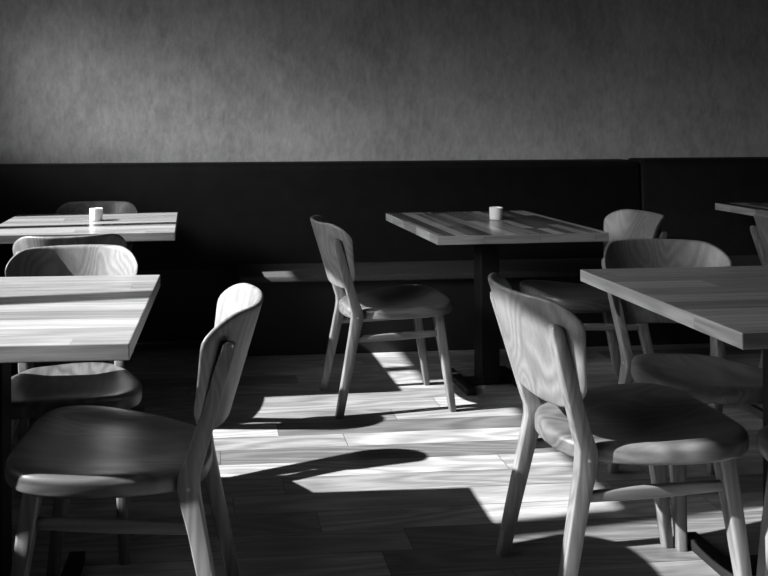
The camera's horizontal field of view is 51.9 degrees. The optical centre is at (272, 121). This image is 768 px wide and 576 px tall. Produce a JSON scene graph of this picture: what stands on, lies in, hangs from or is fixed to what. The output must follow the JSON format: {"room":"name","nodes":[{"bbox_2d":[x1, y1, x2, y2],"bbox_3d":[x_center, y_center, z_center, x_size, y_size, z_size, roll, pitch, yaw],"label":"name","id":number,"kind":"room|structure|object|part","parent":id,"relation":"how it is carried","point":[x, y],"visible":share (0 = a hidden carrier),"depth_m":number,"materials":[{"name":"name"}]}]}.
{"room":"cafe","nodes":[
{"label":"cafe","id":0,"kind":"room"},
{"bbox_2d":[0,0,767,163],"bbox_3d":[1.798,-0.447,4.721,8.850,3.300,0.120,0,0,-5],"label":"wall","id":1,"kind":"structure","parent":0,"point":[82,81],"depth_m":4.57,"materials":[{"name":"paint"}]},
{"bbox_2d":[11,341,762,575],"bbox_3d":[2.112,1.252,0.923,8.850,0.100,7.700,0,0,-5],"label":"floor","id":2,"kind":"structure","parent":0,"point":[402,484],"depth_m":2.58,"materials":[{"name":"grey wood"}]},
{"bbox_2d":[13,233,125,428],"bbox_3d":[-0.810,0.817,3.134,0.434,0.792,0.583,0,0,-13],"label":"dining chair","id":3,"kind":"object","parent":2,"relation":"on","point":[25,242],"visible":0.04,"depth_m":2.87,"materials":[{"name":"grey wood"}]},
{"bbox_3d":[-0.929,0.847,2.933,0.044,0.733,0.142,0,0,5],"label":"leg","id":4,"kind":"part","parent":3,"relation":"part of","materials":[{"name":"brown wood"}]},
{"bbox_3d":[-1.014,1.006,3.333,0.046,0.415,0.094,0,0,-13],"label":"leg","id":5,"kind":"part","parent":3,"relation":"part of","materials":[{"name":"wood"}]},
{"bbox_3d":[-0.763,0.559,2.921,0.422,0.276,0.146,0,0,-13],"label":"backrest","id":6,"kind":"part","parent":3,"relation":"part of","materials":[{"name":"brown wood"}]},
{"bbox_2d":[5,244,141,564],"bbox_3d":[-0.623,0.816,2.373,0.434,0.792,0.583,0,0,-11],"label":"dining chair","id":7,"kind":"object","parent":2,"relation":"on","point":[37,391],"visible":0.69,"depth_m":2.40,"materials":[{"name":"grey wood"}]},
{"bbox_3d":[-0.731,1.005,2.109,0.046,0.415,0.094,0,0,-11],"label":"leg","id":8,"kind":"part","parent":7,"relation":"part of","materials":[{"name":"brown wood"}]},
{"bbox_3d":[-0.811,0.847,2.511,0.044,0.733,0.142,0,0,-28],"label":"leg","id":9,"kind":"part","parent":7,"relation":"part of","materials":[{"name":"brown wood"}]},
{"bbox_3d":[-0.664,0.558,2.588,0.422,0.276,0.146,0,0,-11],"label":"backrest","id":10,"kind":"part","parent":7,"relation":"part of","materials":[{"name":"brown wood"}]},
{"bbox_3d":[-0.611,0.790,2.312,0.434,0.078,0.459,0,0,-11],"label":"seat","id":11,"kind":"part","parent":7,"relation":"part of","materials":[{"name":"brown wood"}]},
{"bbox_3d":[-0.496,0.845,2.570,0.044,0.733,0.142,0,0,7],"label":"leg","id":12,"kind":"part","parent":7,"relation":"part of","materials":[{"name":"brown wood"}]},
{"bbox_3d":[-0.424,1.004,2.167,0.046,0.415,0.094,0,0,-11],"label":"leg","id":13,"kind":"part","parent":7,"relation":"part of","materials":[{"name":"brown wood"}]},
{"bbox_2d":[0,275,159,575],"bbox_3d":[-0.723,0.840,1.979,0.804,0.745,0.736,0,0,-3],"label":"dining table","id":14,"kind":"object","parent":2,"relation":"on","point":[43,318],"visible":1,"depth_m":1.94,"materials":[{"name":"oak wood"},{"name":"black steel"}]},
{"bbox_2d":[0,212,177,362],"bbox_3d":[-0.851,0.841,3.609,0.804,0.745,0.736,0,0,-6],"label":"dining table","id":15,"kind":"object","parent":2,"relation":"on","point":[151,226],"visible":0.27,"depth_m":3.47,"materials":[{"name":"oak wood"},{"name":"black steel"}]},
{"bbox_2d":[89,208,102,220],"bbox_3d":[-0.838,0.439,3.679,0.062,0.058,0.062,0,0,-5],"label":"cup","id":16,"kind":"object","parent":15,"relation":"on","point":[96,214],"visible":1,"depth_m":3.65,"materials":[{"name":"white ceramic"}]},
{"bbox_2d":[44,201,137,365],"bbox_3d":[-0.896,0.817,3.846,0.434,0.792,0.583,0,0,-5],"label":"dining chair","id":17,"kind":"object","parent":2,"relation":"on","point":[82,207],"visible":0.12,"depth_m":4.09,"materials":[{"name":"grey wood"}]},
{"bbox_3d":[-0.914,0.559,4.064,0.422,0.276,0.146,0,0,-5],"label":"backrest","id":18,"kind":"part","parent":17,"relation":"part of","materials":[{"name":"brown wood"}]},
{"bbox_3d":[-0.750,0.846,4.029,0.044,0.733,0.142,0,0,13],"label":"leg","id":19,"kind":"part","parent":17,"relation":"part of","materials":[{"name":"grey wood"}]},
{"bbox_2d":[5,283,262,575],"bbox_3d":[-0.313,0.815,1.870,0.583,0.792,0.434,0,0,1],"label":"dining chair","id":20,"kind":"object","parent":2,"relation":"on","point":[78,451],"visible":1,"depth_m":1.73,"materials":[{"name":"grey wood"}]},
{"bbox_3d":[-0.554,1.005,1.718,0.094,0.415,0.046,0,0,1],"label":"leg","id":21,"kind":"part","parent":20,"relation":"part of","materials":[{"name":"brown wood"}]},
{"bbox_3d":[-0.549,1.004,2.030,0.094,0.415,0.046,0,0,1],"label":"leg","id":22,"kind":"part","parent":20,"relation":"part of","materials":[{"name":"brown wood"}]},
{"bbox_3d":[-0.375,0.790,1.871,0.459,0.078,0.434,0,0,1],"label":"seat","id":23,"kind":"part","parent":20,"relation":"part of","materials":[{"name":"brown wood"}]},
{"bbox_3d":[-0.145,0.844,1.707,0.142,0.733,0.044,0,0,19],"label":"leg","id":24,"kind":"part","parent":20,"relation":"part of","materials":[{"name":"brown wood"}]},
{"bbox_3d":[-0.140,0.844,2.028,0.142,0.733,0.044,0,0,-17],"label":"leg","id":25,"kind":"part","parent":20,"relation":"part of","materials":[{"name":"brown wood"}]},
{"bbox_3d":[-0.096,0.556,1.867,0.146,0.276,0.422,0,0,1],"label":"backrest","id":26,"kind":"part","parent":20,"relation":"part of","materials":[{"name":"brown wood"}]},
{"bbox_2d":[0,159,674,355],"bbox_3d":[-0.085,0.721,4.233,4.486,0.978,0.543,0,0,-5],"label":"banquette","id":27,"kind":"object","parent":2,"relation":"on","point":[238,222],"visible":0.59,"depth_m":4.30,"materials":[{"name":"black fabric"}]},
{"bbox_3d":[-0.099,0.521,4.405,4.486,0.578,0.198,0,0,-5],"label":"backrest","id":28,"kind":"part","parent":27,"relation":"part of","materials":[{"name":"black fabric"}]},
{"bbox_3d":[0.988,0.804,4.236,2.348,0.035,0.375,0,0,-5],"label":"seat","id":29,"kind":"part","parent":27,"relation":"part of","materials":[{"name":"fabric"}]},
{"bbox_2d":[310,215,455,418],"bbox_3d":[0.456,0.812,3.368,0.583,0.792,0.434,0,0,-8],"label":"dining chair","id":30,"kind":"object","parent":2,"relation":"on","point":[416,302],"visible":1,"depth_m":3.22,"materials":[{"name":"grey wood"}]},
{"bbox_3d":[0.266,0.843,3.504,0.142,0.733,0.044,0,0,10],"label":"leg","id":31,"kind":"part","parent":30,"relation":"part of","materials":[{"name":"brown wood"}]},
{"bbox_3d":[0.239,0.555,3.339,0.146,0.276,0.422,0,0,-8],"label":"backrest","id":32,"kind":"part","parent":30,"relation":"part of","materials":[{"name":"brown wood"}]},
{"bbox_3d":[0.309,0.842,3.186,0.142,0.733,0.044,0,0,-25],"label":"leg","id":33,"kind":"part","parent":30,"relation":"part of","materials":[{"name":"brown wood"}]},
{"bbox_3d":[0.518,0.786,3.376,0.459,0.078,0.434,0,0,-8],"label":"seat","id":34,"kind":"part","parent":30,"relation":"part of","materials":[{"name":"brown wood"}]},
{"bbox_3d":[0.673,1.000,3.554,0.094,0.415,0.046,0,0,-8],"label":"leg","id":35,"kind":"part","parent":30,"relation":"part of","materials":[{"name":"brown wood"}]},
{"bbox_3d":[0.715,1.000,3.245,0.094,0.415,0.046,0,0,-8],"label":"leg","id":36,"kind":"part","parent":30,"relation":"part of","materials":[{"name":"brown wood"}]},
{"bbox_2d":[386,211,608,395],"bbox_3d":[0.987,0.834,3.583,0.736,0.745,0.804,0,0,-7],"label":"dining table","id":37,"kind":"object","parent":2,"relation":"on","point":[477,228],"visible":0.86,"depth_m":3.54,"materials":[{"name":"oak wood"},{"name":"black steel"}]},
{"bbox_2d":[489,206,502,219],"bbox_3d":[1.053,0.432,3.662,0.062,0.058,0.062,0,0,-5],"label":"cup","id":38,"kind":"object","parent":37,"relation":"on","point":[496,213],"visible":1,"depth_m":3.64,"materials":[{"name":"white ceramic"}]},
{"bbox_2d":[519,209,666,375],"bbox_3d":[1.445,0.809,3.508,0.583,0.792,0.434,0,0,-5],"label":"dining chair","id":39,"kind":"object","parent":2,"relation":"on","point":[621,224],"visible":0.5,"depth_m":3.54,"materials":[{"name":"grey wood"}]},
{"bbox_3d":[1.383,0.783,3.503,0.459,0.078,0.434,0,0,-5],"label":"seat","id":40,"kind":"part","parent":39,"relation":"part of","materials":[{"name":"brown wood"}]},
{"bbox_3d":[1.602,0.838,3.682,0.142,0.733,0.044,0,0,-22],"label":"leg","id":41,"kind":"part","parent":39,"relation":"part of","materials":[{"name":"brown wood"}]},
{"bbox_3d":[1.662,0.550,3.526,0.146,0.276,0.422,0,0,-5],"label":"backrest","id":42,"kind":"part","parent":39,"relation":"part of","materials":[{"name":"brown wood"}]},
{"bbox_3d":[1.628,0.838,3.362,0.142,0.733,0.044,0,0,13],"label":"leg","id":43,"kind":"part","parent":39,"relation":"part of","materials":[{"name":"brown wood"}]},
{"bbox_2d":[488,272,751,575],"bbox_3d":[0.865,0.811,2.018,0.583,0.792,0.434,0,0,-6],"label":"dining chair","id":44,"kind":"object","parent":2,"relation":"on","point":[656,426],"visible":1,"depth_m":1.88,"materials":[{"name":"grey wood"}]},
{"bbox_3d":[0.680,0.841,2.160,0.142,0.733,0.044,0,0,12],"label":"leg","id":45,"kind":"part","parent":44,"relation":"part of","materials":[{"name":"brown wood"}]},
{"bbox_3d":[0.646,0.554,1.996,0.146,0.276,0.422,0,0,-6],"label":"backrest","id":46,"kind":"part","parent":44,"relation":"part of","materials":[{"name":"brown wood"}]},
{"bbox_3d":[0.711,0.841,1.841,0.142,0.733,0.044,0,0,-23],"label":"leg","id":47,"kind":"part","parent":44,"relation":"part of","materials":[{"name":"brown wood"}]},
{"bbox_3d":[0.926,0.785,2.024,0.459,0.078,0.434,0,0,-6],"label":"seat","id":48,"kind":"part","parent":44,"relation":"part of","materials":[{"name":"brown wood"}]},
{"bbox_3d":[1.088,0.999,2.196,0.094,0.415,0.046,0,0,-6],"label":"leg","id":49,"kind":"part","parent":44,"relation":"part of","materials":[{"name":"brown wood"}]},
{"bbox_3d":[1.119,0.998,1.886,0.094,0.415,0.046,0,0,-6],"label":"leg","id":50,"kind":"part","parent":44,"relation":"part of","materials":[{"name":"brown wood"}]},
{"bbox_2d":[580,266,767,575],"bbox_3d":[1.395,0.832,2.096,0.804,0.745,0.736,0,0,-5],"label":"dining table","id":51,"kind":"object","parent":2,"relation":"on","point":[728,304],"visible":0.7,"depth_m":2.10,"materials":[{"name":"wood"},{"name":"black steel"}]},
{"bbox_2d":[601,239,762,551],"bbox_3d":[1.326,0.809,2.456,0.434,0.792,0.583,0,0,2],"label":"dining chair","id":52,"kind":"object","parent":2,"relation":"on","point":[716,380],"visible":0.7,"depth_m":2.55,"materials":[{"name":"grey wood"}]},
{"bbox_3d":[1.173,0.839,2.633,0.044,0.733,0.142,0,0,-15],"label":"leg","id":53,"kind":"part","parent":52,"relation":"part of","materials":[{"name":"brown wood"}]},
{"bbox_3d":[1.334,0.551,2.674,0.422,0.276,0.146,0,0,2],"label":"backrest","id":54,"kind":"part","parent":52,"relation":"part of","materials":[{"name":"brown wood"}]},
{"bbox_3d":[1.161,0.998,2.223,0.046,0.415,0.094,0,0,2],"label":"leg","id":55,"kind":"part","parent":52,"relation":"part of","materials":[{"name":"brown wood"}]},
{"bbox_3d":[1.324,0.783,2.394,0.434,0.078,0.459,0,0,2],"label":"seat","id":56,"kind":"part","parent":52,"relation":"part of","materials":[{"name":"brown wood"}]},
{"bbox_3d":[1.494,0.838,2.619,0.044,0.733,0.142,0,0,20],"label":"leg","id":57,"kind":"part","parent":52,"relation":"part of","materials":[{"name":"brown wood"}]},
{"bbox_2d":[628,157,767,343],"bbox_3d":[4.141,0.703,4.576,3.986,0.984,0.543,0,0,-5],"label":"banquette","id":58,"kind":"object","parent":2,"relation":"on","point":[685,190],"visible":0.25,"depth_m":4.54,"materials":[{"name":"black fabric"}]},
{"bbox_3d":[4.127,0.503,4.748,3.986,0.584,0.198,0,0,-5],"label":"backrest","id":59,"kind":"part","parent":58,"relation":"part of","materials":[{"name":"black fabric"}]},
{"bbox_3d":[4.149,0.792,4.492,3.986,0.035,0.375,0,0,-5],"label":"seat","id":60,"kind":"part","parent":58,"relation":"part of","materials":[{"name":"fabric"}]},
{"bbox_2d":[715,202,767,217],"bbox_3d":[2.885,0.827,3.991,0.736,0.745,0.804,0,0,-5],"label":"dining table","id":61,"kind":"object","parent":2,"relation":"on","point":[759,208],"visible":0.93,"depth_m":4.18,"materials":[{"name":"wood"}]},
{"bbox_2d":[750,214,767,367],"bbox_3d":[2.405,0.805,3.335,0.583,0.792,0.434,0,0,-5],"label":"dining chair","id":62,"kind":"object","parent":2,"relation":"on","point":[759,233],"visible":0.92,"depth_m":3.44,"materials":[{"name":"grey wood"}]},
{"bbox_3d":[2.187,0.548,3.317,0.146,0.276,0.422,0,0,-5],"label":"backrest","id":63,"kind":"part","parent":62,"relation":"part of","materials":[{"name":"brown wood"}]},
{"bbox_2d":[756,426,767,575],"bbox_3d":[1.386,0.809,1.651,0.434,0.792,0.583,0,0,-5],"label":"dining chair","id":64,"kind":"object","parent":2,"relation":"on","point":[762,436],"visible":1,"depth_m":1.88,"materials":[{"name":"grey wood"}]},
{"bbox_3d":[1.212,0.998,1.877,0.046,0.415,0.094,0,0,-5],"label":"leg","id":65,"kind":"part","parent":64,"relation":"part of","materials":[{"name":"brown wood"}]},
{"bbox_3d":[1.381,0.783,1.713,0.434,0.078,0.459,0,0,-5],"label":"seat","id":66,"kind":"part","parent":64,"relation":"part of","materials":[{"name":"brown wood"}]}
]}

